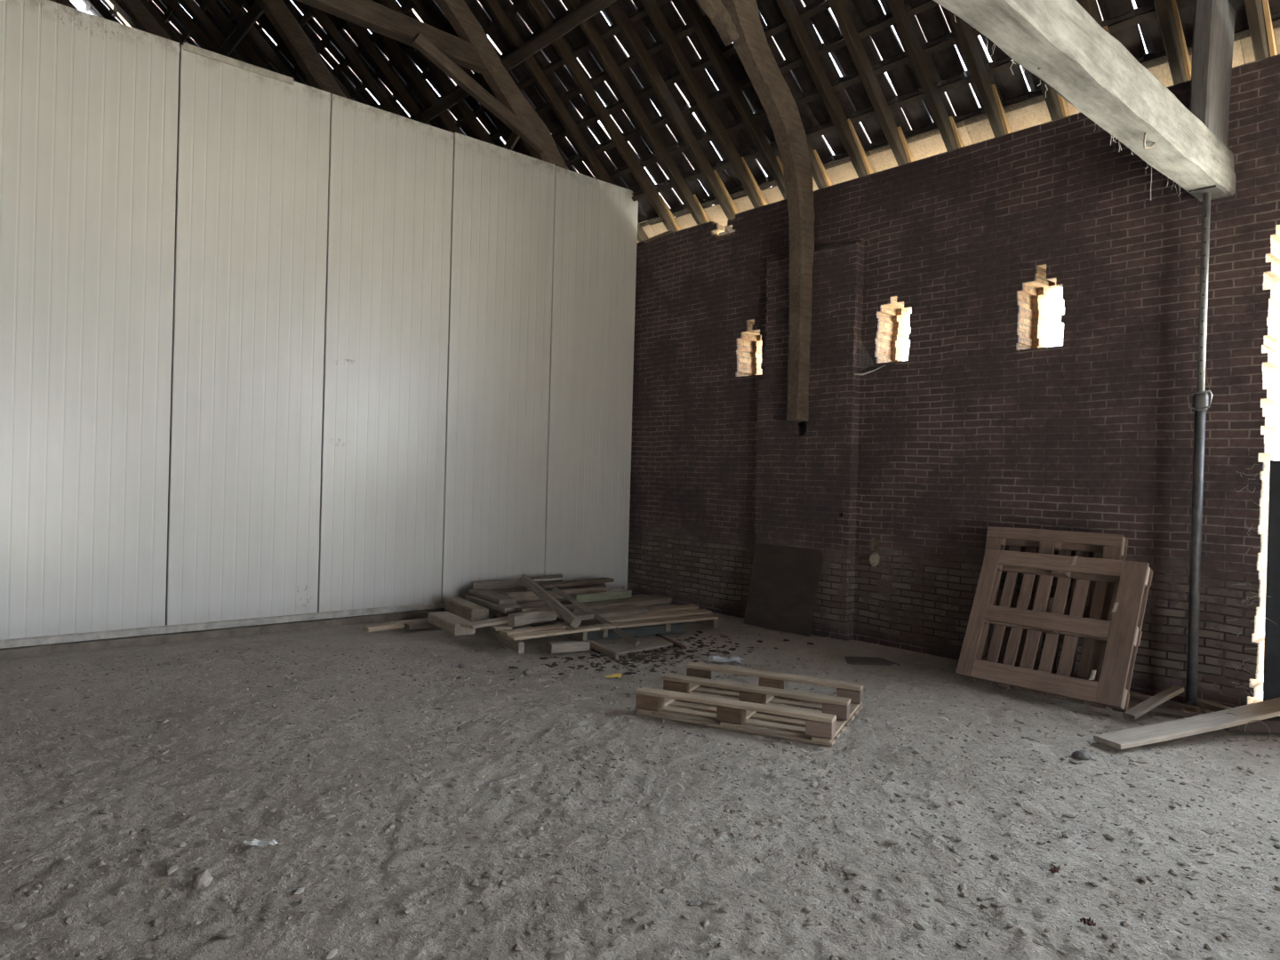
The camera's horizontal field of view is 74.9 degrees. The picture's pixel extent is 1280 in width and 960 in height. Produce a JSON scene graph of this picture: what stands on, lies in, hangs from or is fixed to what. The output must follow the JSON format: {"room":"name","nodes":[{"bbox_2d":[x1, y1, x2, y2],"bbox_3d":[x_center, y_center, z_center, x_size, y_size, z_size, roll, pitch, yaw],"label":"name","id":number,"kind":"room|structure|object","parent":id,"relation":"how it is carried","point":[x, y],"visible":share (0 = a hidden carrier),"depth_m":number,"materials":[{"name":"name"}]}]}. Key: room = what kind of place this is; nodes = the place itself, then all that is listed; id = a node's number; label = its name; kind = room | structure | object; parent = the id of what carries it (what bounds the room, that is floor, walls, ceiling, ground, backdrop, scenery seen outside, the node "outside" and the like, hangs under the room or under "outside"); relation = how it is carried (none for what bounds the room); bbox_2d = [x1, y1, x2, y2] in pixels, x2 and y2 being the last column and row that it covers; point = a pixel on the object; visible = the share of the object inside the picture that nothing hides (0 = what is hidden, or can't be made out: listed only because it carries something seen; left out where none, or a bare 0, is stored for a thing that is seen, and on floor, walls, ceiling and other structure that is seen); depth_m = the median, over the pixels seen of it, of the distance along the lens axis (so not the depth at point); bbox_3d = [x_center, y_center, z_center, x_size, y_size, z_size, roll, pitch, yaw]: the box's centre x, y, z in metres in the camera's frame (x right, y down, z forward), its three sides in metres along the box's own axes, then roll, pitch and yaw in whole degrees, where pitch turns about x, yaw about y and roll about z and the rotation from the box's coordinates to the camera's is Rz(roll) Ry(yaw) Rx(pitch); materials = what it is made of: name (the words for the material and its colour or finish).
{"room":"barn interior","nodes":[
{"label":"barn interior","id":0,"kind":"room"},
{"bbox_2d":[48,0,78,9],"bbox_3d":[-9.819,-3.578,12.771,11.110,9.450,0.300,1,0,-41],"label":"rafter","id":1,"kind":"structure","parent":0,"point":[68,3],"depth_m":13.15,"materials":[{"name":"wood"}]},
{"bbox_2d":[0,0,638,639],"bbox_3d":[-4.241,-1.145,6.370,10.964,4.765,0.100,1,0,-41],"label":"wall","id":2,"kind":"structure","parent":0,"point":[269,347],"depth_m":7.24,"materials":[{"name":"metal"}]},
{"bbox_2d":[183,42,293,85],"bbox_3d":[-3.350,-3.485,7.008,0.860,0.057,0.009,1,0,-41],"label":"trim","id":3,"kind":"structure","parent":2,"relation":"attached to","point":[188,47],"depth_m":6.99,"materials":[{"name":"metal"}]},
{"bbox_2d":[0,586,624,659],"bbox_3d":[-4.304,1.274,6.326,10.900,0.105,0.187,1,0,-41],"label":"baseboard","id":4,"kind":"structure","parent":2,"relation":"attached to","point":[12,652],"depth_m":6.86,"materials":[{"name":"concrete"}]},
{"bbox_2d":[0,603,1279,959],"bbox_3d":[0.071,1.425,1.702,11.600,0.042,12.807,1,0,-41],"label":"floor","id":5,"kind":"structure","parent":0,"point":[570,916],"depth_m":3.54,"materials":[{"name":"soil"}]},
{"bbox_2d":[191,869,213,889],"bbox_3d":[-1.486,1.356,2.833,0.062,0.065,0.065,2,0,8],"label":"clod","id":6,"kind":"object","parent":5,"relation":"on","point":[202,879],"visible":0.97,"depth_m":2.81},
{"bbox_2d":[241,838,278,846],"bbox_3d":[-1.425,1.355,3.125,0.138,0.017,0.035,2,0,2],"label":"paper scrap","id":7,"kind":"object","parent":5,"relation":"on","point":[251,841],"visible":1,"depth_m":3.12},
{"bbox_2d":[362,620,417,631],"bbox_3d":[-2.199,1.296,7.413,0.094,0.043,0.505,2,0,44],"label":"plank","id":8,"kind":"object","parent":5,"relation":"on","point":[396,625],"visible":0.88,"depth_m":7.33,"materials":[{"name":"beige wood"}]},
{"bbox_2d":[402,620,437,630],"bbox_3d":[-1.847,1.307,7.642,0.634,0.053,0.123,1,1,-43],"label":"plank","id":9,"kind":"object","parent":5,"relation":"on","point":[424,624],"visible":0.41,"depth_m":7.46,"materials":[{"name":"brown wood"}]},
{"bbox_2d":[427,611,475,635],"bbox_3d":[-1.616,1.222,7.151,0.184,0.093,0.650,1,0,-33],"label":"plank","id":10,"kind":"object","parent":5,"relation":"on","point":[450,622],"visible":0.95,"depth_m":7.04,"materials":[{"name":"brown wood"}]},
{"bbox_2d":[444,597,488,621],"bbox_3d":[-1.593,1.188,7.649,0.164,0.122,0.734,1,0,-32],"label":"plank","id":11,"kind":"object","parent":10,"relation":"on","point":[469,611],"visible":0.86,"depth_m":7.50,"materials":[{"name":"brown wood"}]},
{"bbox_2d":[472,574,562,590],"bbox_3d":[-1.270,1.178,8.702,1.097,0.334,0.074,1,0,-41],"label":"plank","id":12,"kind":"object","parent":5,"relation":"on","point":[506,583],"visible":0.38,"depth_m":8.57,"materials":[{"name":"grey wood"}]},
{"bbox_2d":[482,621,599,653],"bbox_3d":[-0.915,1.283,7.052,0.852,0.116,0.938,1,0,-41],"label":"wooden pallet","id":13,"kind":"object","parent":5,"relation":"on","point":[510,637],"visible":0.79,"depth_m":6.88,"materials":[{"name":"beige wood"}]},
{"bbox_2d":[460,616,507,628],"bbox_3d":[-1.244,1.193,7.016,0.162,0.027,0.540,2,0,39],"label":"plank","id":14,"kind":"object","parent":13,"relation":"on","point":[500,620],"visible":0.71,"depth_m":6.92,"materials":[{"name":"grey wood"}]},
{"bbox_2d":[467,600,510,617],"bbox_3d":[-1.357,1.187,7.715,0.203,0.048,0.863,1,0,-33],"label":"plank","id":15,"kind":"object","parent":13,"relation":"on","point":[494,612],"visible":0.18,"depth_m":7.42,"materials":[{"name":"brown wood"}]},
{"bbox_2d":[465,594,524,613],"bbox_3d":[-1.345,1.138,7.718,0.204,0.049,0.911,1,0,-34],"label":"plank","id":16,"kind":"object","parent":15,"relation":"on","point":[509,608],"visible":0.64,"depth_m":7.52,"materials":[{"name":"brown wood"}]},
{"bbox_2d":[468,588,516,604],"bbox_3d":[-1.389,1.088,7.830,0.164,0.044,0.740,1,1,-33],"label":"plank","id":17,"kind":"object","parent":16,"relation":"on","point":[499,598],"visible":1,"depth_m":7.71,"materials":[{"name":"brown wood"}]},
{"bbox_2d":[507,608,556,626],"bbox_3d":[-0.920,1.173,7.140,0.104,0.102,0.471,2,0,43],"label":"plank","id":18,"kind":"object","parent":13,"relation":"on","point":[535,616],"visible":0.95,"depth_m":7.08,"materials":[{"name":"grey wood"}]},
{"bbox_2d":[517,605,559,617],"bbox_3d":[-0.881,1.162,7.341,0.389,0.100,0.104,1,0,-35],"label":"plank","id":19,"kind":"object","parent":13,"relation":"on","point":[519,609],"visible":0.35,"depth_m":7.27,"materials":[{"name":"brown wood"}]},
{"bbox_2d":[520,574,581,628],"bbox_3d":[-0.788,1.040,7.257,0.104,0.351,0.951,1,0,-35],"label":"beam","id":20,"kind":"structure","parent":13,"relation":"on","point":[561,610],"depth_m":7.17,"materials":[{"name":"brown wood"}]},
{"bbox_2d":[516,597,575,607],"bbox_3d":[-0.927,1.262,8.273,0.956,0.192,0.209,1,0,-40],"label":"plank","id":21,"kind":"object","parent":5,"relation":"on","point":[564,601],"visible":0.08,"depth_m":8.10,"materials":[{"name":"brown wood"}]},
{"bbox_2d":[503,585,606,602],"bbox_3d":[-0.826,1.131,8.278,1.146,0.087,0.103,1,0,-38],"label":"plank","id":22,"kind":"object","parent":21,"relation":"on","point":[525,596],"visible":0.59,"depth_m":8.23,"materials":[{"name":"brown wood"}]},
{"bbox_2d":[488,583,606,618],"bbox_3d":[-0.983,1.234,8.682,1.415,0.271,0.278,1,0,-42],"label":"plank","id":23,"kind":"object","parent":5,"relation":"on","point":[511,589],"visible":0.15,"depth_m":8.40,"materials":[{"name":"brown wood"}]},
{"bbox_2d":[517,577,614,591],"bbox_3d":[-0.758,1.085,8.735,1.166,0.039,0.164,1,1,-44],"label":"plank","id":24,"kind":"object","parent":23,"relation":"on","point":[597,580],"visible":0.86,"depth_m":8.71,"materials":[{"name":"brown wood"}]},
{"bbox_2d":[546,640,590,653],"bbox_3d":[-0.572,1.337,6.702,0.344,0.081,0.094,1,0,-29],"label":"plank","id":25,"kind":"object","parent":5,"relation":"on","point":[569,646],"visible":1,"depth_m":6.66,"materials":[{"name":"grey wood"}]},
{"bbox_2d":[586,639,618,659],"bbox_3d":[-0.304,1.354,6.680,0.032,0.077,0.446,1,0,-35],"label":"plank","id":26,"kind":"object","parent":5,"relation":"on","point":[605,651],"visible":0.88,"depth_m":6.64,"materials":[{"name":"brown wood"}]},
{"bbox_2d":[456,630,813,685],"bbox_3d":[0.057,1.403,6.795,3.378,0.044,1.247,1,0,-41],"label":"leaf litter","id":27,"kind":"object","parent":5,"relation":"on","point":[639,657],"visible":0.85,"depth_m":6.60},
{"bbox_2d":[587,623,683,639],"bbox_3d":[-0.038,1.346,7.418,1.016,0.083,0.034,1,0,-32],"label":"plank","id":28,"kind":"object","parent":5,"relation":"on","point":[677,628],"visible":0.79,"depth_m":7.42,"materials":[{"name":"brown wood"}]},
{"bbox_2d":[0,640,1279,959],"bbox_3d":[-0.132,1.406,4.916,6.536,0.048,7.047,1,0,-41],"label":"pebbles","id":29,"kind":"object","parent":5,"relation":"on","point":[329,955],"visible":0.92,"depth_m":3.50,"materials":[{"name":"stone"}]},
{"bbox_2d":[564,604,718,637],"bbox_3d":[0.089,1.310,7.778,1.542,0.117,0.781,1,0,-33],"label":"wooden pallet","id":30,"kind":"object","parent":5,"relation":"on","point":[684,613],"visible":0.7,"depth_m":7.66,"materials":[{"name":"beige wood"}]},
{"bbox_2d":[552,585,639,646],"bbox_3d":[-0.423,1.198,7.484,0.049,0.312,1.492,1,0,-33],"label":"lath","id":31,"kind":"object","parent":30,"relation":"on","point":[623,634],"visible":0.93,"depth_m":7.42,"materials":[{"name":"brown wood"}]},
{"bbox_2d":[558,605,647,620],"bbox_3d":[-0.328,1.219,7.639,0.894,0.050,0.203,2,0,-42],"label":"plank","id":32,"kind":"object","parent":30,"relation":"on","point":[608,612],"visible":0.78,"depth_m":7.63,"materials":[{"name":"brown wood"}]},
{"bbox_2d":[562,594,671,612],"bbox_3d":[-0.224,1.228,8.263,1.274,0.063,0.244,1,0,-43],"label":"plank","id":33,"kind":"object","parent":30,"relation":"on","point":[654,599],"visible":0.74,"depth_m":8.25,"materials":[{"name":"brown wood"}]},
{"bbox_2d":[575,590,631,602],"bbox_3d":[-0.360,1.168,8.367,0.724,0.089,0.035,2,0,-43],"label":"plank","id":34,"kind":"object","parent":33,"relation":"on","point":[623,594],"visible":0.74,"depth_m":8.34,"materials":[{"name":"grey wood"}]},
{"bbox_2d":[602,636,683,654],"bbox_3d":[-0.010,1.385,7.005,0.784,0.020,0.305,1,0,-44],"label":"plank","id":35,"kind":"object","parent":5,"relation":"on","point":[655,642],"visible":0.83,"depth_m":6.97,"materials":[{"name":"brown wood"}]},
{"bbox_2d":[655,633,686,648],"bbox_3d":[0.260,1.384,7.175,0.038,0.027,0.552,1,0,-23],"label":"stick","id":36,"kind":"object","parent":5,"relation":"on","point":[682,646],"visible":0.95,"depth_m":7.08,"materials":[{"name":"wood"}]},
{"bbox_2d":[707,654,743,663],"bbox_3d":[0.664,1.390,6.490,0.294,0.049,0.154,2,0,4],"label":"scrap","id":37,"kind":"object","parent":5,"relation":"on","point":[712,658],"visible":1,"depth_m":6.46,"materials":[{"name":"white"}]},
{"bbox_2d":[636,662,863,746],"bbox_3d":[0.701,1.359,5.187,1.183,0.152,0.907,2,0,25],"label":"wooden pallet","id":38,"kind":"object","parent":5,"relation":"on","point":[820,726],"visible":1,"depth_m":5.02,"materials":[{"name":"beige wood"}]},
{"bbox_2d":[743,543,822,636],"bbox_3d":[1.360,1.029,7.973,0.196,0.791,0.765,1,0,-45],"label":"leaning board","id":39,"kind":"object","parent":5,"relation":"on","point":[782,596],"visible":1,"depth_m":7.95,"materials":[{"name":"wood"}]},
{"bbox_2d":[844,656,900,665],"bbox_3d":[1.841,1.437,6.650,0.410,0.032,0.174,2,0,2],"label":"sheet","id":40,"kind":"object","parent":5,"relation":"on","point":[859,660],"visible":1,"depth_m":6.62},
{"bbox_2d":[955,548,1152,711],"bbox_3d":[2.840,0.993,5.772,0.540,0.947,1.093,1,0,-41],"label":"wooden pallet","id":41,"kind":"object","parent":5,"relation":"on","point":[1120,635],"visible":1,"depth_m":5.72,"materials":[{"name":"brown wood"}]},
{"bbox_2d":[980,526,1127,681],"bbox_3d":[2.941,0.915,6.058,0.396,1.104,0.954,1,0,-41],"label":"wooden pallet","id":42,"kind":"object","parent":5,"relation":"on","point":[1104,546],"visible":0.34,"depth_m":6.05,"materials":[{"name":"brown wood"}]},
{"bbox_2d":[1071,750,1091,759],"bbox_3d":[2.370,1.477,4.480,0.112,0.050,0.098,1,0,-41],"label":"stone","id":43,"kind":"object","parent":5,"relation":"on","point":[1081,755],"visible":1,"depth_m":4.45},
{"bbox_2d":[1080,916,1095,926],"bbox_3d":[1.468,1.447,2.732,0.034,0.023,0.045,2,0,-13],"label":"dry leaf","id":44,"kind":"object","parent":5,"relation":"on","point":[1087,921],"visible":1,"depth_m":2.73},
{"bbox_2d":[1123,685,1183,719],"bbox_3d":[3.260,1.405,5.294,0.586,0.140,0.073,1,0,-31],"label":"plank","id":45,"kind":"object","parent":5,"relation":"on","point":[1146,706],"visible":1,"depth_m":5.26,"materials":[{"name":"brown wood"}]},
{"bbox_2d":[1128,690,1200,712],"bbox_3d":[3.471,1.473,5.561,0.055,0.032,0.479,1,0,-27],"label":"plank","id":46,"kind":"object","parent":5,"relation":"on","point":[1138,695],"visible":0.6,"depth_m":5.48,"materials":[{"name":"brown wood"}]},
{"bbox_2d":[1150,705,1203,717],"bbox_3d":[3.447,1.478,5.287,0.366,0.032,0.061,1,0,42],"label":"plank","id":47,"kind":"object","parent":5,"relation":"on","point":[1160,709],"visible":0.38,"depth_m":5.30,"materials":[{"name":"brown wood"}]},
{"bbox_2d":[1093,696,1279,749],"bbox_3d":[3.379,1.411,4.924,1.729,0.143,0.172,1,0,-21],"label":"plank","id":48,"kind":"object","parent":5,"relation":"on","point":[1269,708],"visible":1,"depth_m":4.82,"materials":[{"name":"brown wood"}]},
{"bbox_2d":[1176,184,1223,713],"bbox_3d":[3.629,-0.181,5.426,0.170,3.385,0.150,1,0,-41],"label":"prop","id":49,"kind":"object","parent":5,"relation":"on","point":[1201,403],"visible":0.97,"depth_m":5.41,"materials":[{"name":"metal"}]},
{"bbox_2d":[1196,696,1231,711],"bbox_3d":[3.694,1.460,5.397,0.083,0.041,0.272,2,0,-15],"label":"plank","id":50,"kind":"object","parent":5,"relation":"on","point":[1208,705],"visible":0.46,"depth_m":5.38,"materials":[{"name":"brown wood"}]},
{"bbox_2d":[1224,716,1279,734],"bbox_3d":[3.733,1.467,5.019,0.448,0.079,0.162,1,0,9],"label":"plank","id":51,"kind":"object","parent":5,"relation":"on","point":[1273,724],"visible":0.46,"depth_m":4.95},
{"bbox_2d":[80,0,1279,242],"bbox_3d":[-0.485,-5.622,6.784,6.404,5.926,21.687,1,0,-41],"label":"ceiling","id":52,"kind":"structure","parent":0,"point":[886,52],"depth_m":8.10,"materials":[{"name":"wood"}]},
{"bbox_2d":[87,0,118,23],"bbox_3d":[-7.159,-5.671,14.375,6.211,5.781,0.074,1,0,-42],"label":"rafter","id":53,"kind":"object","parent":52,"relation":"attached to","point":[97,4],"visible":0.06,"depth_m":13.14,"materials":[{"name":"brown wood"}]},
{"bbox_2d":[103,0,138,29],"bbox_3d":[-6.863,-5.667,14.037,6.204,5.789,0.076,1,0,-41],"label":"rafter","id":54,"kind":"object","parent":52,"relation":"attached to","point":[112,4],"visible":0.06,"depth_m":12.91,"materials":[{"name":"brown wood"}]},
{"bbox_2d":[117,0,171,39],"bbox_3d":[-6.247,-5.527,12.984,5.245,4.987,0.210,1,0,-41],"label":"rafter","id":55,"kind":"object","parent":52,"relation":"attached to","point":[135,9],"visible":0.21,"depth_m":12.05,"materials":[{"name":"brown wood"}]},
{"bbox_2d":[139,0,183,47],"bbox_3d":[-6.270,-5.644,13.360,6.213,5.781,0.075,1,0,-41],"label":"rafter","id":56,"kind":"object","parent":52,"relation":"attached to","point":[151,10],"visible":0.06,"depth_m":12.50,"materials":[{"name":"brown wood"}]},
{"bbox_2d":[163,0,217,52],"bbox_3d":[-5.790,-5.629,12.810,6.205,5.793,0.077,1,0,-41],"label":"rafter","id":57,"kind":"object","parent":52,"relation":"attached to","point":[174,6],"visible":0.12,"depth_m":12.11,"materials":[{"name":"brown wood"}]},
{"bbox_2d":[181,0,242,61],"bbox_3d":[-5.495,-5.621,12.470,6.211,5.782,0.076,1,0,-41],"label":"rafter","id":58,"kind":"object","parent":52,"relation":"attached to","point":[193,7],"visible":0.12,"depth_m":11.85,"materials":[{"name":"brown wood"}]},
{"bbox_2d":[200,0,268,70],"bbox_3d":[-5.196,-5.608,12.133,6.207,5.790,0.075,1,0,-42],"label":"rafter","id":59,"kind":"object","parent":52,"relation":"attached to","point":[212,5],"visible":0.15,"depth_m":11.63,"materials":[{"name":"brown wood"}]},
{"bbox_2d":[216,0,263,56],"bbox_3d":[-1.027,-5.952,6.310,0.148,0.157,20.710,1,0,-41],"label":"purlin","id":60,"kind":"object","parent":52,"relation":"attached to","point":[255,12],"visible":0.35,"depth_m":11.23,"materials":[{"name":"wood"}]},
{"bbox_2d":[221,0,297,82],"bbox_3d":[-4.904,-5.600,11.792,6.210,5.785,0.076,1,0,-42],"label":"rafter","id":61,"kind":"object","parent":52,"relation":"attached to","point":[231,5],"visible":0.2,"depth_m":11.48,"materials":[{"name":"brown wood"}]},
{"bbox_2d":[241,0,306,82],"bbox_3d":[-4.606,-5.591,11.453,6.212,5.784,0.078,1,0,-41],"label":"rafter","id":62,"kind":"object","parent":52,"relation":"attached to","point":[263,20],"visible":0.16,"depth_m":11.18,"materials":[{"name":"brown wood"}]},
{"bbox_2d":[255,0,347,98],"bbox_3d":[-4.270,-5.468,10.728,5.237,5.002,0.210,1,0,-41],"label":"rafter","id":63,"kind":"object","parent":52,"relation":"attached to","point":[298,43],"visible":0.29,"depth_m":10.59,"materials":[{"name":"brown wood"}]},
{"bbox_2d":[320,58,352,100],"bbox_3d":[-4.309,-5.585,11.116,6.213,5.780,0.074,1,0,-41],"label":"rafter","id":64,"kind":"object","parent":52,"relation":"attached to","point":[342,89],"visible":0.02,"depth_m":11.31,"materials":[{"name":"brown wood"}]},
{"bbox_2d":[305,4,400,115],"bbox_3d":[-3.816,-5.570,10.550,6.205,5.784,0.077,1,0,-41],"label":"rafter","id":65,"kind":"object","parent":52,"relation":"attached to","point":[320,16],"visible":0.3,"depth_m":10.65,"materials":[{"name":"brown wood"}]},
{"bbox_2d":[341,18,431,126],"bbox_3d":[-3.518,-5.557,10.213,6.202,5.792,0.076,1,0,-41],"label":"rafter","id":66,"kind":"object","parent":52,"relation":"attached to","point":[356,30],"visible":0.25,"depth_m":10.46,"materials":[{"name":"brown wood"}]},
{"bbox_2d":[376,32,462,134],"bbox_3d":[-3.223,-5.549,9.874,6.203,5.779,0.075,1,0,-41],"label":"rafter","id":67,"kind":"object","parent":52,"relation":"attached to","point":[392,45],"visible":0.21,"depth_m":10.28,"materials":[{"name":"brown wood"}]},
{"bbox_2d":[380,0,495,144],"bbox_3d":[-2.928,-5.539,9.536,6.209,5.784,0.076,1,0,-41],"label":"rafter","id":68,"kind":"object","parent":52,"relation":"attached to","point":[442,78],"visible":0.19,"depth_m":10.08,"materials":[{"name":"brown wood"}]},
{"bbox_2d":[408,0,527,155],"bbox_3d":[-2.629,-5.529,9.199,6.202,5.785,0.077,1,0,-41],"label":"rafter","id":69,"kind":"object","parent":52,"relation":"attached to","point":[420,7],"visible":0.21,"depth_m":9.73,"materials":[{"name":"brown wood"}]},
{"bbox_2d":[434,0,568,169],"bbox_3d":[-2.334,-5.370,8.438,5.148,4.968,0.209,1,0,-41],"label":"rafter","id":70,"kind":"object","parent":52,"relation":"attached to","point":[458,13],"visible":0.66,"depth_m":9.08,"materials":[{"name":"brown wood"}]},
{"bbox_2d":[296,0,486,73],"bbox_3d":[-3.981,-4.621,7.045,6.130,0.228,0.186,2,0,-41],"label":"beam","id":71,"kind":"structure","parent":70,"relation":"attached to","point":[369,14],"depth_m":8.33,"materials":[{"name":"brown wood"}]},
{"bbox_2d":[411,32,546,152],"bbox_3d":[-1.679,-4.093,8.914,1.617,0.776,0.107,1,0,-41],"label":"brace","id":72,"kind":"object","parent":70,"relation":"attached to","point":[428,50],"visible":1,"depth_m":8.84,"materials":[{"name":"brown wood"}]},
{"bbox_2d":[504,131,519,150],"bbox_3d":[-1.639,-3.952,10.144,0.122,0.448,1.472,1,0,-27],"label":"brace","id":73,"kind":"object","parent":70,"relation":"attached to","point":[513,139],"visible":0.19,"depth_m":9.85,"materials":[{"name":"brown wood"}]},
{"bbox_2d":[412,0,616,123],"bbox_3d":[0.096,-4.487,7.332,0.154,0.155,20.712,1,0,-41],"label":"purlin","id":74,"kind":"object","parent":70,"relation":"attached to","point":[591,8],"visible":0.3,"depth_m":8.65,"materials":[{"name":"wood"}]},
{"bbox_2d":[483,0,647,241],"bbox_3d":[-1.942,-5.503,8.405,6.206,5.787,0.076,1,0,-41],"label":"rafter","id":75,"kind":"object","parent":52,"relation":"attached to","point":[494,7],"visible":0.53,"depth_m":9.27,"materials":[{"name":"brown wood"}]},
{"bbox_2d":[524,0,681,232],"bbox_3d":[-1.582,-5.495,7.997,6.207,5.790,0.094,1,0,-41],"label":"rafter","id":76,"kind":"object","parent":52,"relation":"attached to","point":[536,6],"visible":0.7,"depth_m":9.07,"materials":[{"name":"brown wood"}]},
{"bbox_2d":[564,0,710,224],"bbox_3d":[-1.263,-5.484,7.629,6.202,5.790,0.097,1,0,-41],"label":"rafter","id":77,"kind":"object","parent":52,"relation":"attached to","point":[691,201],"visible":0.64,"depth_m":8.76,"materials":[{"name":"brown wood"}]},
{"bbox_2d":[608,0,739,231],"bbox_3d":[-0.973,-5.474,7.296,6.201,5.788,0.097,1,0,-41],"label":"rafter","id":78,"kind":"object","parent":52,"relation":"attached to","point":[712,178],"visible":0.73,"depth_m":8.46,"materials":[{"name":"brown wood"}]},
{"bbox_2d":[640,0,767,207],"bbox_3d":[-0.711,-5.468,7.000,6.207,5.786,0.095,1,0,-41],"label":"rafter","id":79,"kind":"object","parent":52,"relation":"attached to","point":[740,168],"visible":0.75,"depth_m":8.21,"materials":[{"name":"brown wood"}]},
{"bbox_2d":[679,0,786,199],"bbox_3d":[-0.456,-5.460,6.706,6.210,5.785,0.094,1,0,-41],"label":"rafter","id":80,"kind":"object","parent":52,"relation":"attached to","point":[698,21],"visible":0.65,"depth_m":7.91,"materials":[{"name":"brown wood"}]},
{"bbox_2d":[805,134,832,189],"bbox_3d":[-0.163,-5.449,6.378,6.208,5.787,0.092,1,0,-41],"label":"rafter","id":81,"kind":"object","parent":52,"relation":"attached to","point":[821,179],"visible":0.15,"depth_m":8.07,"materials":[{"name":"brown wood"}]},
{"bbox_2d":[776,0,874,177],"bbox_3d":[0.138,-5.439,6.032,6.207,5.784,0.097,1,0,-41],"label":"rafter","id":82,"kind":"object","parent":52,"relation":"attached to","point":[845,130],"visible":0.69,"depth_m":7.39,"materials":[{"name":"brown wood"}]},
{"bbox_2d":[827,0,914,165],"bbox_3d":[0.428,-5.429,5.698,6.214,5.783,0.100,1,0,-42],"label":"rafter","id":83,"kind":"object","parent":52,"relation":"attached to","point":[894,135],"visible":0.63,"depth_m":7.11,"materials":[{"name":"brown wood"}]},
{"bbox_2d":[886,0,964,151],"bbox_3d":[0.718,-5.420,5.364,6.209,5.780,0.097,1,0,-41],"label":"rafter","id":84,"kind":"object","parent":52,"relation":"attached to","point":[948,129],"visible":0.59,"depth_m":6.82,"materials":[{"name":"brown wood"}]},
{"bbox_2d":[947,9,1011,137],"bbox_3d":[0.985,-5.415,5.063,6.211,5.787,0.092,1,0,-41],"label":"rafter","id":85,"kind":"object","parent":52,"relation":"attached to","point":[988,92],"visible":0.51,"depth_m":6.58,"materials":[{"name":"brown wood"}]},
{"bbox_2d":[1037,77,1069,120],"bbox_3d":[1.282,-5.403,4.721,6.208,5.789,0.094,1,0,-41],"label":"rafter","id":86,"kind":"object","parent":52,"relation":"attached to","point":[1057,107],"visible":0.16,"depth_m":6.42,"materials":[{"name":"brown wood"}]},
{"bbox_2d":[1077,0,1109,32],"bbox_3d":[1.556,-5.395,4.407,6.212,5.785,0.099,1,0,-41],"label":"rafter","id":87,"kind":"object","parent":52,"relation":"attached to","point":[1090,6],"visible":0.11,"depth_m":5.83,"materials":[{"name":"brown wood"}]},
{"bbox_2d":[1153,0,1191,85],"bbox_3d":[1.835,-5.386,4.089,6.209,5.792,0.094,1,0,-41],"label":"rafter","id":88,"kind":"object","parent":52,"relation":"attached to","point":[1167,12],"visible":0.48,"depth_m":5.70,"materials":[{"name":"brown wood"}]},
{"bbox_2d":[1243,0,1277,61],"bbox_3d":[2.154,-5.376,3.723,6.208,5.785,0.098,1,0,-41],"label":"rafter","id":89,"kind":"object","parent":52,"relation":"attached to","point":[1260,21],"visible":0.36,"depth_m":5.40,"materials":[{"name":"brown wood"}]},
{"bbox_2d":[627,54,1279,707],"bbox_3d":[1.452,-0.509,8.430,0.493,4.568,21.200,1,0,-41],"label":"wall","id":90,"kind":"structure","parent":0,"point":[910,463],"depth_m":6.81,"materials":[{"name":"brick"}]},
{"bbox_2d":[643,229,671,243],"bbox_3d":[0.203,-2.810,9.646,0.354,0.102,0.054,2,0,32],"label":"broken lath","id":91,"kind":"object","parent":90,"relation":"attached to","point":[654,237],"visible":1,"depth_m":9.64,"materials":[{"name":"beige wood"}]},
{"bbox_2d":[696,0,815,422],"bbox_3d":[0.446,-3.322,6.643,0.351,5.478,3.630,2,0,44],"label":"timber post","id":92,"kind":"object","parent":90,"relation":"on","point":[738,22],"visible":1,"depth_m":7.66,"materials":[{"name":"brown wood"}]},
{"bbox_2d":[854,343,884,375],"bbox_3d":[2.076,-1.106,7.513,0.276,0.334,0.078,2,0,29],"label":"cobweb","id":93,"kind":"object","parent":90,"relation":"attached to","point":[864,373],"visible":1,"depth_m":7.52},
{"bbox_2d":[868,552,879,567],"bbox_3d":[2.075,0.709,7.414,0.094,0.130,0.093,2,0,-13],"label":"stone","id":94,"kind":"object","parent":90,"relation":"attached to","point":[874,557],"visible":1,"depth_m":7.38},
{"bbox_2d":[933,0,1235,201],"bbox_3d":[-0.319,-2.019,1.924,11.180,0.505,0.221,1,0,-41],"label":"concrete beam","id":95,"kind":"structure","parent":90,"relation":"attached to","point":[1059,42],"depth_m":4.14,"materials":[{"name":"concrete"}]},
{"bbox_2d":[1189,0,1235,147],"bbox_3d":[3.692,-2.618,5.394,0.454,0.931,0.114,1,2,-41],"label":"upright","id":96,"kind":"object","parent":95,"relation":"on","point":[1214,20],"visible":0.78,"depth_m":5.27,"materials":[{"name":"wood"}]},
{"bbox_2d":[1231,464,1274,695],"bbox_3d":[3.929,0.637,5.354,0.032,1.482,0.266,1,0,-44],"label":"bricks","id":97,"kind":"object","parent":90,"relation":"attached to","point":[1257,464],"visible":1,"depth_m":5.37},
{"bbox_2d":[1262,460,1279,701],"bbox_3d":[5.053,0.684,4.202,0.068,1.569,3.101,1,0,-41],"label":"door","id":98,"kind":"structure","parent":90,"relation":"in","point":[1271,673],"depth_m":5.32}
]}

